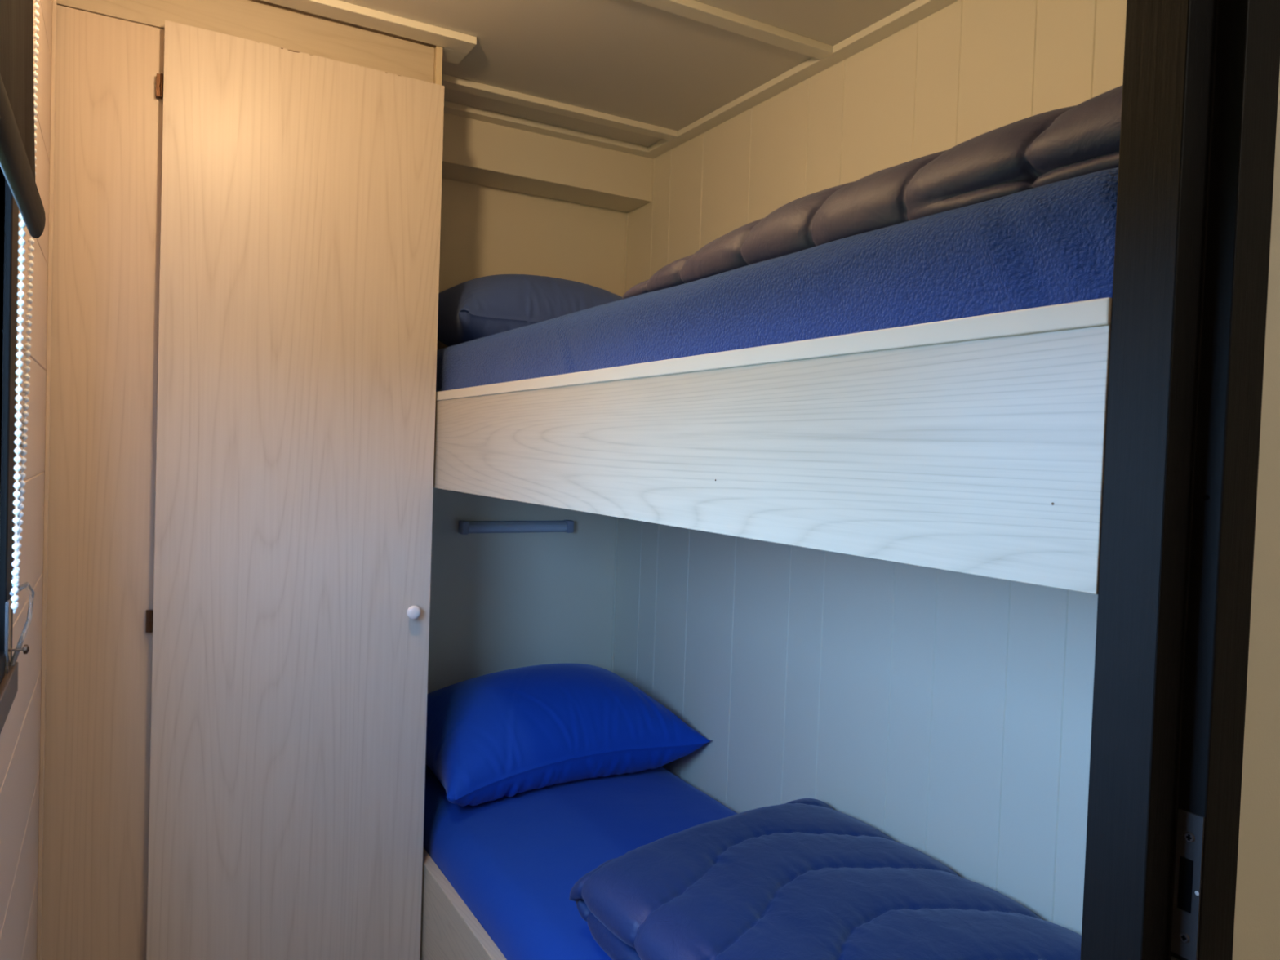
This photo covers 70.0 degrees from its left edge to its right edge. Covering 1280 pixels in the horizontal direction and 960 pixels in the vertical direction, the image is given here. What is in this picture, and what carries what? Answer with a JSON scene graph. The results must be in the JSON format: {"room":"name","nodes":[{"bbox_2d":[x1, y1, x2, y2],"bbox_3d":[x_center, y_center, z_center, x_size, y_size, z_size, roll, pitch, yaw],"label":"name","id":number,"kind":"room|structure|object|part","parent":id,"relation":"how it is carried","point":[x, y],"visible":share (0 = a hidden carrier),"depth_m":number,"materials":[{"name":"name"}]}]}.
{"room":"bunk bedroom","nodes":[
{"label":"bunk bedroom","id":0,"kind":"room"},
{"bbox_2d":[0,0,52,959],"bbox_3d":[-0.254,0.223,0.170,0.051,2.127,4.144,1,2,-30],"label":"wall","id":1,"kind":"structure","parent":0,"point":[20,735],"depth_m":1.32,"materials":[{"name":"white paint"}]},
{"bbox_2d":[0,167,18,733],"bbox_3d":[-0.508,-0.258,0.643,0.064,1.025,0.850,1,2,-30],"label":"window","id":2,"kind":"structure","parent":1,"relation":"in","point":[8,683],"depth_m":0.97,"materials":[{"name":"black paint"}]},
{"bbox_3d":[-0.499,0.238,0.664,0.014,0.034,0.836,1,2,-30],"label":"sill","id":3,"kind":"part","parent":2,"relation":"part of","materials":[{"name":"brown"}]},
{"bbox_2d":[4,582,35,675],"bbox_3d":[-0.678,0.167,0.999,0.022,0.106,0.065,1,2,-30],"label":"holder","id":4,"kind":"object","parent":1,"relation":"attached to","point":[8,663],"visible":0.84,"depth_m":0.99,"materials":[{"name":"white plastic"}]},
{"bbox_3d":[-0.677,0.175,0.979,0.003,0.093,0.028,1,2,-30],"label":"plate","id":5,"kind":"part","parent":4,"relation":"part of","materials":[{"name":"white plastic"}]},
{"bbox_2d":[0,0,45,613],"bbox_3d":[-0.489,-0.338,0.702,0.051,0.979,0.921,1,2,-30],"label":"roller blind","id":6,"kind":"object","parent":1,"relation":"attached to","point":[18,89],"visible":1,"depth_m":0.86,"materials":[{"name":"white plastic"}]},
{"bbox_3d":[-0.640,-0.320,0.947,0.007,0.910,0.031,1,2,-30],"label":"bead chain","id":7,"kind":"part","parent":6,"relation":"part of","materials":[{"name":"white plastic"}]},
{"bbox_3d":[-0.640,-0.316,0.947,0.003,0.911,0.026,1,2,-30],"label":"chain cord","id":8,"kind":"part","parent":6,"relation":"part of","materials":[{"name":"white plastic"}]},
{"bbox_3d":[-0.686,-0.323,1.024,0.008,0.912,0.167,1,2,-30],"label":"bead chain","id":9,"kind":"part","parent":6,"relation":"part of","materials":[{"name":"white plastic"}]},
{"bbox_3d":[-0.684,-0.320,1.022,0.004,0.912,0.169,1,2,-30],"label":"chain cord","id":10,"kind":"part","parent":6,"relation":"part of","materials":[{"name":"white plastic"}]},
{"bbox_2d":[36,0,57,959],"bbox_3d":[-1.010,0.166,1.552,0.006,2.112,0.010,1,2,-30],"label":"trim","id":11,"kind":"structure","parent":1,"relation":"attached to","point":[54,2],"depth_m":1.54,"materials":[{"name":"laminate"}]},
{"bbox_2d":[261,0,476,64],"bbox_3d":[-0.669,-0.891,1.710,0.720,0.015,0.116,1,2,-30],"label":"trim","id":12,"kind":"structure","parent":1,"relation":"attached to","point":[455,46],"depth_m":1.77,"materials":[{"name":"beige wood"}]},
{"bbox_2d":[427,177,626,693],"bbox_3d":[-0.652,0.149,2.359,1.427,2.127,0.056,1,2,-30],"label":"wall","id":13,"kind":"structure","parent":0,"point":[500,602],"depth_m":2.50,"materials":[{"name":"white paint"}]},
{"bbox_2d":[457,520,573,534],"bbox_3d":[-0.333,0.127,2.488,0.325,0.035,0.034,1,2,-30],"label":"light","id":14,"kind":"object","parent":13,"relation":"attached to","point":[464,527],"visible":1,"depth_m":2.47,"materials":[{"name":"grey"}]},
{"bbox_2d":[441,112,653,212],"bbox_3d":[-0.305,-0.839,2.398,0.704,0.131,0.138,1,2,-30],"label":"beam","id":15,"kind":"structure","parent":13,"relation":"attached to","point":[476,152],"depth_m":2.37,"materials":[{"name":"beige wood"}]},
{"bbox_2d":[339,0,916,146],"bbox_3d":[0.757,-0.850,0.696,2.430,0.056,4.257,1,2,-30],"label":"ceiling","id":16,"kind":"structure","parent":0,"point":[631,60],"depth_m":1.87,"materials":[{"name":"white paint"}]},
{"bbox_2d":[632,0,832,59],"bbox_3d":[-0.203,-0.869,1.508,1.331,0.015,0.038,1,2,-30],"label":"trim","id":17,"kind":"structure","parent":16,"relation":"attached to","point":[691,9],"depth_m":1.73,"materials":[{"name":"beige wood"}]},
{"bbox_2d":[613,0,1126,935],"bbox_3d":[0.443,0.201,1.823,0.056,2.127,1.963,1,2,-30],"label":"wall","id":18,"kind":"structure","parent":0,"point":[948,714],"depth_m":1.73,"materials":[{"name":"white paint"}]},
{"bbox_2d":[444,100,648,155],"bbox_3d":[-0.276,-0.894,2.310,0.664,0.015,0.040,1,2,-30],"label":"trim","id":19,"kind":"structure","parent":18,"relation":"attached to","point":[451,108],"depth_m":2.31,"materials":[{"name":"beige wood"}]},
{"bbox_2d":[441,73,677,140],"bbox_3d":[-0.185,-0.887,2.190,0.625,0.015,0.038,1,2,-30],"label":"trim","id":20,"kind":"structure","parent":18,"relation":"attached to","point":[451,82],"depth_m":2.17,"materials":[{"name":"beige wood"}]},
{"bbox_2d":[610,212,628,672],"bbox_3d":[-0.065,0.085,2.654,0.004,1.713,0.007,1,2,-30],"label":"trim","id":21,"kind":"structure","parent":18,"relation":"attached to","point":[627,213],"depth_m":2.65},
{"bbox_2d":[433,297,1112,594],"bbox_3d":[0.123,-0.057,1.627,0.699,0.197,1.961,1,2,-30],"label":"bunk","id":22,"kind":"object","parent":18,"relation":"attached to","point":[975,445],"visible":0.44,"depth_m":0.81,"materials":[{"name":"laminate"}]},
{"bbox_2d":[435,167,1118,391],"bbox_3d":[0.132,-0.153,1.629,0.680,0.233,1.953,1,2,-30],"label":"mattress","id":23,"kind":"object","parent":22,"relation":"on","point":[1053,243],"visible":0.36,"depth_m":0.84,"materials":[{"name":"blue fabric"}]},
{"bbox_2d":[437,274,622,346],"bbox_3d":[-0.253,-0.406,2.302,0.667,0.213,0.375,1,2,-30],"label":"pillow","id":24,"kind":"object","parent":23,"relation":"on","point":[477,308],"visible":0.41,"depth_m":2.15,"materials":[{"name":"blue fabric"}]},
{"bbox_2d":[622,84,1122,298],"bbox_3d":[0.433,-0.287,1.157,0.619,0.092,0.834,1,2,-30],"label":"duvet","id":25,"kind":"object","parent":23,"relation":"on","point":[1059,144],"visible":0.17,"depth_m":0.84,"materials":[{"name":"grey fabric"}]},
{"bbox_2d":[641,0,958,158],"bbox_3d":[0.471,-0.852,1.710,0.040,0.015,1.825,1,2,-30],"label":"trim","id":26,"kind":"structure","parent":18,"relation":"attached to","point":[917,10],"depth_m":1.91,"materials":[{"name":"beige wood"}]},
{"bbox_2d":[1232,67,1279,959],"bbox_3d":[0.707,0.238,0.810,2.254,2.127,0.059,1,2,-30],"label":"wall","id":27,"kind":"structure","parent":0,"point":[1256,932],"depth_m":0.60,"materials":[{"name":"beige paint"}]},
{"bbox_2d":[1080,0,1279,959],"bbox_3d":[0.052,0.227,0.435,0.741,2.126,0.060,1,2,-30],"label":"door frame","id":28,"kind":"structure","parent":27,"relation":"in","point":[1201,81],"depth_m":0.58,"materials":[{"name":"black paint"}]},
{"bbox_3d":[0.348,0.257,0.581,0.002,0.093,0.016,1,2,-30],"label":"strike plate","id":29,"kind":"part","parent":28,"relation":"part of","materials":[{"name":"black metal"}]},
{"bbox_3d":[0.682,1.332,0.756,2.430,0.056,4.257,1,2,-30],"label":"floor","id":30,"kind":"structure","parent":0,"visible":0},
{"bbox_2d":[40,0,444,959],"bbox_3d":[-0.834,0.156,1.912,0.665,2.126,0.537,1,2,-30],"label":"wardrobe","id":31,"kind":"object","parent":30,"relation":"on","point":[247,193],"visible":1,"depth_m":1.68,"materials":[{"name":"laminate"}]},
{"bbox_3d":[-0.949,0.211,1.612,0.170,2.024,0.009,1,2,-30],"label":"fixed panel","id":32,"kind":"part","parent":31,"relation":"part of","materials":[{"name":"laminate"}]},
{"bbox_3d":[-0.457,0.265,1.839,0.028,0.028,0.028,1,2,-30],"label":"door knob","id":33,"kind":"part","parent":31,"relation":"part of","materials":[{"name":"white ceramic"}]},
{"bbox_2d":[419,847,506,959],"bbox_3d":[0.086,1.040,1.658,0.697,0.436,1.961,1,2,-30],"label":"frame","id":34,"kind":"object","parent":30,"relation":"on","point":[450,931],"visible":0.02,"depth_m":1.77,"materials":[{"name":"laminate"}]},
{"bbox_2d":[422,763,737,959],"bbox_3d":[0.102,0.810,1.657,0.673,0.159,1.953,1,2,-30],"label":"mattress","id":35,"kind":"object","parent":34,"relation":"on","point":[515,862],"visible":0.36,"depth_m":1.85,"materials":[{"name":"blue fabric"}]},
{"bbox_2d":[425,663,711,806],"bbox_3d":[-0.246,0.590,2.262,0.683,0.244,0.511,1,2,-30],"label":"pillow","id":36,"kind":"object","parent":35,"relation":"on","point":[493,736],"visible":0.99,"depth_m":2.12,"materials":[{"name":"blue fabric"}]},
{"bbox_2d":[568,798,1081,959],"bbox_3d":[0.350,0.692,1.285,0.620,0.137,1.058,1,2,-30],"label":"duvet","id":37,"kind":"object","parent":35,"relation":"on","point":[802,878],"visible":0.98,"depth_m":1.37,"materials":[{"name":"blue fabric"}]}
]}

